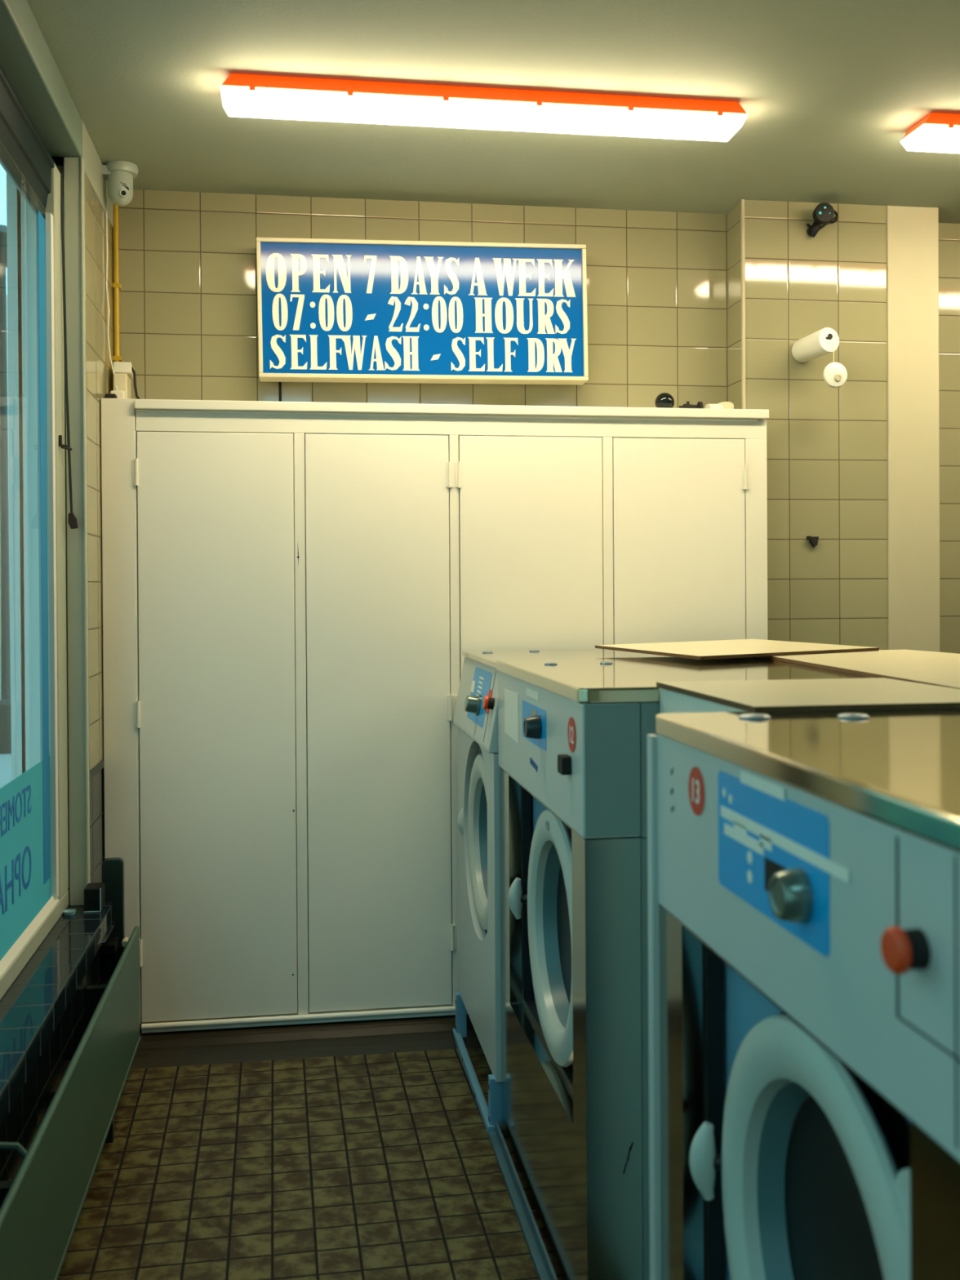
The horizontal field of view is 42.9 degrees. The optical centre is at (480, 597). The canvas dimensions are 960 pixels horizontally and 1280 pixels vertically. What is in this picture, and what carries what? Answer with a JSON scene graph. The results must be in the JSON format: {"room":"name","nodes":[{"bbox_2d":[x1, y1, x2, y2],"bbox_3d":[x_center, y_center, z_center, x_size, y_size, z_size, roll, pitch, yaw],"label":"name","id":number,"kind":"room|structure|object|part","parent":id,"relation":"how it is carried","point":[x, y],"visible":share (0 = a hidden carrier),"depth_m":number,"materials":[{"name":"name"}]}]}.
{"room":"laundry","nodes":[
{"label":"laundry","id":0,"kind":"room"},
{"bbox_2d":[6,173,25,780],"bbox_3d":[-1.693,-0.246,5.710,0.040,3.700,4.200,0,0,-9],"label":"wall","id":1,"kind":"structure","parent":0,"point":[15,467],"depth_m":3.63,"materials":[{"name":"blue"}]},
{"bbox_2d":[0,156,114,1181],"bbox_3d":[-0.763,0.042,0.363,0.198,2.980,8.146,0,0,-9],"label":"wall","id":2,"kind":"structure","parent":0,"point":[99,371],"depth_m":3.87,"materials":[{"name":"tile"}]},
{"bbox_2d":[17,189,40,773],"bbox_3d":[-1.347,-0.055,3.690,0.058,2.540,0.100,0,0,-9],"label":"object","id":3,"kind":"structure","parent":2,"relation":"attached to","point":[28,217],"depth_m":3.64,"materials":[{"name":"white"}]},
{"bbox_2d":[0,159,69,999],"bbox_3d":[-0.783,-0.171,0.339,0.055,2.273,6.905,0,0,-9],"label":"window","id":4,"kind":"structure","parent":2,"relation":"in","point":[34,847],"depth_m":3.57,"materials":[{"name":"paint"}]},
{"bbox_2d":[0,65,58,218],"bbox_3d":[-0.766,-1.212,0.222,0.040,0.230,7.080,0,0,-9],"label":"roller blind","id":5,"kind":"object","parent":4,"relation":"attached to","point":[24,153],"visible":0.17,"depth_m":3.26,"materials":[{"name":"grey fabric"}]},
{"bbox_2d":[60,173,78,528],"bbox_3d":[-1.247,-0.747,3.705,0.046,1.078,0.017,0,0,-9],"label":"pull cord","id":6,"kind":"object","parent":5,"relation":"hanging from","point":[73,521],"visible":1,"depth_m":3.70,"materials":[{"name":"fabric"}]},
{"bbox_3d":[-1.255,-0.768,3.701,0.033,1.035,0.014,0,0,10],"label":"cord","id":7,"kind":"part","parent":6,"relation":"part of","materials":[{"name":"fabric"}]},
{"bbox_2d":[58,435,71,450],"bbox_3d":[-1.241,-0.464,3.664,0.027,0.039,0.058,0,0,27],"label":"handle","id":8,"kind":"object","parent":4,"relation":"attached to","point":[62,446],"visible":1,"depth_m":3.64,"materials":[{"name":"black metal"}]},
{"bbox_2d":[0,901,115,1128],"bbox_3d":[-0.691,1.000,0.068,0.240,0.067,7.530,0,0,-9],"label":"window sill","id":9,"kind":"structure","parent":2,"relation":"on","point":[33,1006],"depth_m":2.96,"materials":[{"name":"tile"}]},
{"bbox_2d":[62,909,75,915],"bbox_3d":[-1.228,0.942,3.653,0.038,0.010,0.038,0,0,-9],"label":"glass ashtray","id":10,"kind":"object","parent":9,"relation":"on","point":[67,912],"visible":1,"depth_m":3.64,"materials":[{"name":"clear glass"}]},
{"bbox_2d":[83,882,105,912],"bbox_3d":[-1.171,0.911,3.709,0.051,0.070,0.085,0,0,-9],"label":"box","id":11,"kind":"object","parent":9,"relation":"on","point":[94,893],"visible":1,"depth_m":3.67,"materials":[{"name":"black plastic"}]},
{"bbox_2d":[63,156,86,906],"bbox_3d":[-1.298,-0.201,3.770,0.161,2.295,0.075,0,0,-9],"label":"window frame","id":12,"kind":"structure","parent":2,"relation":"attached to","point":[72,184],"depth_m":3.74,"materials":[{"name":"paint"}]},
{"bbox_2d":[54,120,113,227],"bbox_3d":[-1.319,-1.395,4.064,0.104,0.145,0.646,0,0,-9],"label":"trim","id":13,"kind":"structure","parent":2,"relation":"attached to","point":[93,164],"depth_m":3.98,"materials":[{"name":"paint"}]},
{"bbox_2d":[80,156,90,885],"bbox_3d":[-1.214,-0.217,3.755,0.008,2.262,0.030,0,0,-9],"label":"trim","id":14,"kind":"structure","parent":2,"relation":"attached to","point":[82,160],"depth_m":3.74,"materials":[{"name":"paint"}]},
{"bbox_2d":[68,767,104,888],"bbox_3d":[-1.337,0.890,4.074,0.160,0.645,0.646,0,0,-9],"label":"trim","id":15,"kind":"structure","parent":2,"relation":"attached to","point":[96,794],"depth_m":3.95,"materials":[{"name":"tile"}]},
{"bbox_2d":[88,759,104,780],"bbox_3d":[-1.282,0.553,4.080,0.054,0.027,0.646,0,0,-9],"label":"trim","id":16,"kind":"structure","parent":2,"relation":"attached to","point":[100,766],"depth_m":3.92,"materials":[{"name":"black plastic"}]},
{"bbox_2d":[105,179,117,391],"bbox_3d":[-1.280,-1.069,4.229,0.027,0.741,0.046,0,0,36],"label":"cable","id":17,"kind":"object","parent":2,"relation":"attached to","point":[106,214],"visible":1,"depth_m":4.21,"materials":[{"name":"white plastic"}]},
{"bbox_2d":[113,361,134,378],"bbox_3d":[-1.258,-0.803,4.321,0.061,0.042,0.106,0,0,-9],"label":"junction box","id":18,"kind":"object","parent":2,"relation":"attached to","point":[119,367],"visible":0.84,"depth_m":4.27,"materials":[{"name":"beige plastic"}]},
{"bbox_3d":[-1.251,-0.805,4.274,0.061,0.038,0.010,0,0,-9],"label":"lid","id":19,"kind":"part","parent":18,"relation":"part of","materials":[{"name":"white plastic"}]},
{"bbox_2d":[132,366,140,399],"bbox_3d":[-1.165,-0.739,4.253,0.179,0.152,0.031,0,0,35],"label":"cable","id":20,"kind":"object","parent":18,"relation":"hanging from","point":[133,370],"visible":0.54,"depth_m":4.29,"materials":[{"name":"black plastic"}]},
{"bbox_2d":[130,1013,481,1069],"bbox_3d":[-0.062,1.479,4.168,2.300,0.050,0.185,0,0,-9],"label":"baseboard","id":21,"kind":"structure","parent":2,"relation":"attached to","point":[313,1040],"depth_m":4.10,"materials":[{"name":"brown tile"}]},
{"bbox_2d":[57,1028,564,1279],"bbox_3d":[1.887,1.563,0.772,5.260,0.100,8.146,0,0,-9],"label":"floor","id":22,"kind":"structure","parent":0,"point":[383,1166],"depth_m":3.17,"materials":[{"name":"tile"}]},
{"bbox_2d":[0,925,141,1279],"bbox_3d":[-0.855,1.276,2.052,0.103,0.492,3.700,0,0,-9],"label":"radiator","id":23,"kind":"object","parent":22,"relation":"on","point":[40,1209],"visible":1,"depth_m":2.71,"materials":[{"name":"metal"}]},
{"bbox_2d":[99,857,124,985],"bbox_3d":[-1.145,1.156,3.796,0.065,0.673,0.115,0,0,-9],"label":"end panel","id":24,"kind":"object","parent":22,"relation":"on","point":[112,868],"visible":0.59,"depth_m":3.82,"materials":[{"name":"black plastic"}]},
{"bbox_2d":[488,1120,557,1279],"bbox_3d":[0.242,1.493,2.050,0.026,0.045,2.766,0,0,-9],"label":"rail","id":25,"kind":"object","parent":22,"relation":"on","point":[540,1256],"visible":1,"depth_m":2.97,"materials":[{"name":"blue metal"}]},
{"bbox_2d":[453,648,672,1134],"bbox_3d":[0.335,0.839,3.859,0.797,1.328,0.782,0,0,-9],"label":"washing machine","id":26,"kind":"object","parent":22,"relation":"on","point":[478,995],"depth_m":3.78,"materials":[{"name":"grey metal"}]},
{"bbox_3d":[-0.058,0.749,4.073,0.037,0.105,0.037,0,0,-9],"label":"door handle","id":27,"kind":"part","parent":26,"relation":"part of","materials":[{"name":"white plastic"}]},
{"bbox_3d":[-0.015,1.428,3.808,0.043,0.155,0.780,0,0,-9],"label":"foot frame","id":28,"kind":"part","parent":26,"relation":"part of","materials":[{"name":"blue metal"}]},
{"bbox_3d":[0.021,0.751,3.770,0.053,0.536,0.536,0,0,-9],"label":"door","id":29,"kind":"part","parent":26,"relation":"part of","materials":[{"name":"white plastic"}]},
{"bbox_3d":[-0.002,0.896,3.807,0.030,0.920,0.780,0,0,-9],"label":"panel","id":30,"kind":"part","parent":26,"relation":"part of","materials":[{"name":"grey metal"}]},
{"bbox_3d":[0.025,0.179,4.030,0.036,0.006,0.036,0,0,-9],"label":"round cap","id":31,"kind":"part","parent":26,"relation":"part of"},
{"bbox_2d":[595,639,879,659],"bbox_3d":[0.756,0.152,3.690,0.898,0.009,0.671,-1,0,-34],"label":"board","id":32,"kind":"object","parent":26,"relation":"on","point":[737,648],"visible":1,"depth_m":3.56,"materials":[{"name":"brown wood"}]},
{"bbox_2d":[496,657,875,1279],"bbox_3d":[0.489,0.838,2.963,0.800,1.341,1.027,0,0,-9],"label":"washing machine","id":33,"kind":"object","parent":22,"relation":"on","point":[572,733],"depth_m":2.51,"materials":[{"name":"blue metal"}]},
{"bbox_3d":[0.092,0.784,3.183,0.037,0.108,0.037,0,0,-9],"label":"door handle","id":34,"kind":"part","parent":33,"relation":"part of","materials":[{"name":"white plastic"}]},
{"bbox_3d":[0.124,0.784,3.171,0.056,0.025,0.030,0,0,40],"label":"handle stem","id":35,"kind":"part","parent":33,"relation":"part of","materials":[{"name":"black"}]},
{"bbox_2d":[529,757,537,772],"bbox_3d":[0.128,0.396,2.895,0.003,0.024,0.090,0,0,-9],"label":"print","id":36,"kind":"object","parent":33,"relation":"attached to","point":[533,761],"depth_m":2.89,"materials":[{"name":"blue"}]},
{"bbox_3d":[0.128,0.296,2.883,0.001,0.060,0.060,0,0,-9],"label":"dial plate","id":37,"kind":"part","parent":33,"relation":"part of","materials":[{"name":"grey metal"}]},
{"bbox_3d":[0.185,0.787,2.854,0.053,0.580,0.580,0,0,-9],"label":"door","id":38,"kind":"part","parent":33,"relation":"part of","materials":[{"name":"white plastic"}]},
{"bbox_3d":[0.183,0.171,3.164,0.033,0.006,0.033,0,0,-9],"label":"round cap","id":39,"kind":"part","parent":33,"relation":"part of","materials":[{"name":"silver metal"}]},
{"bbox_3d":[0.161,0.967,2.916,0.055,0.986,1.017,0,0,-9],"label":"plate","id":40,"kind":"part","parent":33,"relation":"part of","materials":[{"name":"metal"}]},
{"bbox_3d":[0.288,0.786,2.869,0.135,0.392,0.392,0,0,-9],"label":"door glass","id":41,"kind":"part","parent":33,"relation":"part of","materials":[{"name":"black"}]},
{"bbox_2d":[557,754,571,774],"bbox_3d":[0.175,0.345,2.521,0.021,0.038,0.046,0,0,-9],"label":"switch","id":42,"kind":"object","parent":33,"relation":"attached to","point":[564,761],"depth_m":2.50,"materials":[{"name":"black plastic"}]},
{"bbox_3d":[0.330,0.170,3.186,0.033,0.006,0.033,0,0,-9],"label":"round cap","id":43,"kind":"part","parent":33,"relation":"part of","materials":[{"name":"silver metal"}]},
{"bbox_3d":[0.266,0.970,2.418,0.111,0.986,0.005,0,0,-9],"label":"panel","id":44,"kind":"part","parent":33,"relation":"part of","materials":[{"name":"metal"}]},
{"bbox_2d":[659,688,747,713],"bbox_3d":[0.402,0.846,2.183,0.010,1.335,0.488,0,0,-9],"label":"sheet","id":45,"kind":"object","parent":22,"relation":"on","point":[670,702],"visible":0.02,"depth_m":2.26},
{"bbox_2d":[647,708,959,1279],"bbox_3d":[0.709,0.845,1.526,0.795,1.341,0.948,0,0,-9],"label":"washing machine","id":46,"kind":"object","parent":22,"relation":"on","point":[803,868],"depth_m":1.47,"materials":[{"name":"blue metal"}]},
{"bbox_3d":[0.276,0.841,1.926,0.012,1.250,0.026,0,0,-9],"label":"edge trim","id":47,"kind":"part","parent":46,"relation":"part of","materials":[{"name":"grey metal"}]},
{"bbox_2d":[670,767,674,813],"bbox_3d":[0.288,0.288,1.829,0.001,0.068,0.016,0,0,-9],"label":"print","id":48,"kind":"object","parent":46,"relation":"attached to","point":[672,769],"depth_m":1.83,"materials":[{"name":"black"}]},
{"bbox_3d":[0.313,0.792,1.717,0.037,0.108,0.037,0,0,-9],"label":"door handle","id":49,"kind":"part","parent":46,"relation":"part of","materials":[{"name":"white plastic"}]},
{"bbox_3d":[0.345,0.792,1.706,0.056,0.025,0.030,0,0,40],"label":"handle stem","id":50,"kind":"part","parent":46,"relation":"part of","materials":[{"name":"black"}]},
{"bbox_3d":[0.412,0.178,1.833,0.047,0.006,0.047,0,0,-9],"label":"round cap","id":51,"kind":"part","parent":46,"relation":"part of","materials":[{"name":"silver metal"}]},
{"bbox_3d":[0.503,0.794,1.448,0.135,0.392,0.392,0,0,-9],"label":"door glass","id":52,"kind":"part","parent":46,"relation":"part of","materials":[{"name":"black"}]},
{"bbox_2d":[656,677,959,713],"bbox_3d":[0.625,0.172,2.192,0.479,0.010,0.523,0,0,-9],"label":"board","id":53,"kind":"object","parent":46,"relation":"on","point":[788,695],"visible":1,"depth_m":2.11,"materials":[{"name":"brown wood"}]},
{"bbox_3d":[0.380,0.975,1.466,0.055,0.986,0.915,0,0,-9],"label":"plate","id":54,"kind":"part","parent":46,"relation":"part of","materials":[{"name":"metal"}]},
{"bbox_3d":[0.400,0.794,1.432,0.053,0.580,0.580,0,0,-9],"label":"door","id":55,"kind":"part","parent":46,"relation":"part of","materials":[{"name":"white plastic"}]},
{"bbox_3d":[0.559,0.177,1.830,0.047,0.006,0.047,0,0,-9],"label":"round cap","id":56,"kind":"part","parent":46,"relation":"part of","materials":[{"name":"silver metal"}]},
{"bbox_3d":[0.442,0.797,1.179,0.030,0.465,0.114,0,0,-9],"label":"hinge plate","id":57,"kind":"part","parent":46,"relation":"part of","materials":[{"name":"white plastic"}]},
{"bbox_2d":[26,0,959,223],"bbox_3d":[1.828,-1.526,0.746,5.740,0.120,8.546,0,0,-9],"label":"ceiling","id":58,"kind":"structure","parent":0,"point":[829,91],"depth_m":3.52,"materials":[{"name":"paint"}]},
{"bbox_2d":[0,0,82,157],"bbox_3d":[-0.840,-1.386,0.018,0.363,0.118,7.501,0,0,-9],"label":"ceiling beam","id":59,"kind":"structure","parent":58,"relation":"attached to","point":[27,60],"depth_m":3.22,"materials":[{"name":"paint"}]},
{"bbox_2d":[102,160,138,205],"bbox_3d":[-1.222,-1.402,4.157,0.116,0.135,0.109,0,0,-9],"label":"dome camera","id":60,"kind":"object","parent":58,"relation":"attached to","point":[120,175],"visible":1,"depth_m":4.12,"materials":[{"name":"grey plastic"}]},
{"bbox_2d":[220,73,747,142],"bbox_3d":[0.026,-1.436,3.596,1.542,0.074,0.158,0,0,-9],"label":"light","id":61,"kind":"object","parent":58,"relation":"attached to","point":[243,95],"visible":1,"depth_m":3.54,"materials":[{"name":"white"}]},
{"bbox_2d":[222,73,746,114],"bbox_3d":[0.026,-1.454,3.596,1.533,0.038,0.154,0,0,-9],"label":"tray","id":62,"kind":"object","parent":61,"relation":"on","point":[241,84],"depth_m":3.51,"materials":[{"name":"orange"}]},
{"bbox_2d":[900,112,959,153],"bbox_3d":[2.105,-1.451,3.910,1.547,0.074,0.158,0,0,-9],"label":"light","id":63,"kind":"object","parent":58,"relation":"attached to","point":[936,132],"visible":1,"depth_m":3.75,"materials":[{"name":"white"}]},
{"bbox_2d":[901,112,959,140],"bbox_3d":[2.105,-1.469,3.910,1.538,0.038,0.154,0,0,-9],"label":"tray","id":64,"kind":"object","parent":63,"relation":"on","point":[934,122],"depth_m":3.74,"materials":[{"name":"orange plastic"}]},
{"bbox_2d":[113,189,959,653],"bbox_3d":[1.189,0.002,4.853,5.400,2.980,0.150,0,0,-9],"label":"wall","id":65,"kind":"structure","parent":0,"point":[657,281],"depth_m":4.60,"materials":[{"name":"tile"}]},
{"bbox_2d":[112,204,121,361],"bbox_3d":[-1.302,-1.075,4.383,0.026,0.790,0.024,0,0,-9],"label":"pipe","id":66,"kind":"object","parent":65,"relation":"attached to","point":[116,285],"visible":0.61,"depth_m":4.37,"materials":[{"name":"yellow metal"}]},
{"bbox_2d":[256,237,588,385],"bbox_3d":[-0.204,-1.046,4.485,1.209,0.514,0.103,0,0,-9],"label":"sign","id":67,"kind":"object","parent":65,"relation":"attached to","point":[330,310],"visible":1,"depth_m":4.44,"materials":[{"name":"blue"}]},
{"bbox_2d":[278,382,281,401],"bbox_3d":[-0.732,-0.762,4.472,0.012,0.184,0.010,0,0,-9],"label":"cable","id":68,"kind":"object","parent":67,"relation":"hanging from","point":[279,383],"visible":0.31,"depth_m":4.47,"materials":[{"name":"black plastic"}]},
{"bbox_2d":[101,398,768,1033],"bbox_3d":[-0.129,0.366,4.402,2.327,2.172,0.353,0,0,-9],"label":"cabinet","id":69,"kind":"object","parent":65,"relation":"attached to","point":[295,593],"depth_m":4.19,"materials":[{"name":"beige paint"}]},
{"bbox_2d":[105,393,117,398],"bbox_3d":[-1.261,-0.680,4.177,0.034,0.028,0.045,0,0,-9],"label":"block","id":70,"kind":"object","parent":69,"relation":"on","point":[107,395],"visible":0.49,"depth_m":4.16,"materials":[{"name":"black"}]},
{"bbox_2d":[110,373,131,398],"bbox_3d":[-1.260,-0.723,4.286,0.053,0.114,0.140,0,0,-9],"label":"power adapter","id":71,"kind":"object","parent":69,"relation":"on","point":[122,381],"visible":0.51,"depth_m":4.25,"materials":[{"name":"beige plastic"}]},
{"bbox_3d":[-1.227,0.397,4.246,0.109,2.126,0.333,0,0,-9],"label":"filler panel","id":72,"kind":"part","parent":69,"relation":"part of","materials":[{"name":"beige paint"}]},
{"bbox_3d":[-0.887,0.433,4.137,0.516,1.980,0.020,0,0,-9],"label":"door","id":73,"kind":"part","parent":69,"relation":"part of","materials":[{"name":"beige paint"}]},
{"bbox_3d":[-0.042,1.436,4.266,2.209,0.030,0.038,0,0,-9],"label":"rail","id":74,"kind":"part","parent":69,"relation":"part of","materials":[{"name":"white metal"}]},
{"bbox_3d":[-0.348,0.429,4.220,0.493,1.980,0.017,0,0,-9],"label":"door","id":75,"kind":"part","parent":69,"relation":"part of","materials":[{"name":"beige paint"}]},
{"bbox_3d":[-0.081,-0.649,4.403,2.216,0.041,0.353,0,0,-9],"label":"crown moulding","id":76,"kind":"part","parent":69,"relation":"part of","materials":[{"name":"beige paint"}]},
{"bbox_3d":[0.185,0.425,4.299,0.509,1.980,0.020,0,0,-9],"label":"door","id":77,"kind":"part","parent":69,"relation":"part of","materials":[{"name":"beige paint"}]},
{"bbox_2d":[654,392,674,408],"bbox_3d":[0.682,-0.716,4.508,0.072,0.081,0.072,0,0,-9],"label":"camera","id":78,"kind":"object","parent":69,"relation":"on","point":[664,400],"visible":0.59,"depth_m":4.48,"materials":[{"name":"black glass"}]},
{"bbox_3d":[0.719,0.421,4.381,0.487,1.980,0.017,0,0,-9],"label":"door","id":79,"kind":"part","parent":69,"relation":"part of","materials":[{"name":"beige paint"}]},
{"bbox_3d":[0.776,-0.700,4.523,0.090,0.051,0.049,0,0,-9],"label":"camera bracket","id":80,"kind":"part","parent":69,"relation":"part of","materials":[{"name":"black plastic"}]},
{"bbox_3d":[0.815,-0.701,4.529,0.010,0.049,0.049,0,0,-9],"label":"foot plate","id":81,"kind":"part","parent":69,"relation":"part of","materials":[{"name":"black"}]},
{"bbox_2d":[704,401,733,408],"bbox_3d":[0.888,-0.700,4.544,0.108,0.067,0.081,0,0,-9],"label":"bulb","id":82,"kind":"object","parent":69,"relation":"on","point":[724,405],"visible":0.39,"depth_m":4.53,"materials":[{"name":"beige plastic"}]},
{"bbox_3d":[0.900,-0.700,4.546,0.084,0.067,0.081,0,0,-9],"label":"dish","id":83,"kind":"part","parent":82,"relation":"part of","materials":[{"name":"beige plastic"}]},
{"bbox_2d":[726,199,888,649],"bbox_3d":[1.259,0.002,4.703,0.568,2.980,0.188,0,0,-9],"label":"wall column","id":84,"kind":"structure","parent":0,"point":[827,446],"depth_m":4.61,"materials":[{"name":"tile"}]},
{"bbox_2d":[741,199,746,408],"bbox_3d":[0.990,0.005,4.568,0.012,2.980,0.014,0,0,-9],"label":"trim","id":85,"kind":"structure","parent":84,"relation":"attached to","point":[743,227],"depth_m":4.55,"materials":[{"name":"beige paint"}]},
{"bbox_2d":[806,536,818,546],"bbox_3d":[1.253,-0.211,4.596,0.043,0.041,0.020,0,0,-9],"label":"wall hook","id":86,"kind":"object","parent":84,"relation":"attached to","point":[813,540],"visible":1,"depth_m":4.59,"materials":[{"name":"black plastic"}]},
{"bbox_2d":[791,327,839,362],"bbox_3d":[1.240,-0.932,4.512,0.092,0.100,0.183,0,0,-20],"label":"spool","id":87,"kind":"object","parent":84,"relation":"attached to","point":[818,344],"visible":1,"depth_m":4.45,"materials":[{"name":"white plastic"}]},
{"bbox_2d":[823,344,847,387],"bbox_3d":[1.288,-0.838,4.421,0.092,0.156,0.018,0,0,-9],"label":"disc","id":88,"kind":"object","parent":87,"relation":"hanging from","point":[835,374],"visible":1,"depth_m":4.42,"materials":[{"name":"white plastic"}]},
{"bbox_3d":[1.296,-0.796,4.417,0.028,0.028,0.007,0,0,-11],"label":"knob","id":89,"kind":"part","parent":88,"relation":"part of","materials":[{"name":"beige paint"}]},
{"bbox_2d":[806,202,838,237],"bbox_3d":[1.290,-1.406,4.558,0.126,0.111,0.092,0,0,-9],"label":"camera","id":90,"kind":"object","parent":84,"relation":"attached to","point":[824,213],"visible":1,"depth_m":4.52,"materials":[{"name":"black plastic"}]},
{"bbox_2d":[886,205,940,652],"bbox_3d":[1.644,-0.001,4.757,0.209,2.980,0.196,0,0,-9],"label":"wall pillar","id":91,"kind":"structure","parent":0,"point":[912,232],"depth_m":4.66,"materials":[{"name":"beige paint"}]},
{"bbox_3d":[1.202,0.839,2.563,0.470,1.335,3.500,0,0,-9],"label":"wall","id":92,"kind":"structure","parent":0,"visible":0},
{"bbox_2d":[759,649,959,688],"bbox_3d":[1.114,0.165,2.829,0.675,0.009,1.540,0,0,-9],"label":"board","id":93,"kind":"object","parent":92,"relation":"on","point":[931,668],"visible":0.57,"depth_m":2.97,"materials":[{"name":"brown wood"}]},
{"label":"outside","id":94,"kind":"structure","parent":0,"visible":0},
{"bbox_2d":[0,645,11,788],"bbox_3d":[-24.639,1.687,26.630,39.200,0.150,180.000,0,0,-9],"label":"ground","id":95,"kind":"structure","parent":94,"point":[5,759],"depth_m":11.37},
{"bbox_2d":[0,294,9,645],"bbox_3d":[-16.373,-4.062,37.960,3.010,11.100,140.000,0,0,-9],"label":"building","id":96,"kind":"structure","parent":95,"relation":"on","point":[6,295],"depth_m":38.82,"materials":[{"name":"white"}]},
{"bbox_2d":[0,224,11,754],"bbox_3d":[-4.834,-1.095,12.412,0.309,5.350,0.309,0,0,-9],"label":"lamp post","id":97,"kind":"object","parent":95,"relation":"on","point":[5,701],"visible":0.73,"depth_m":12.37,"materials":[{"name":"grey metal"}]}
]}

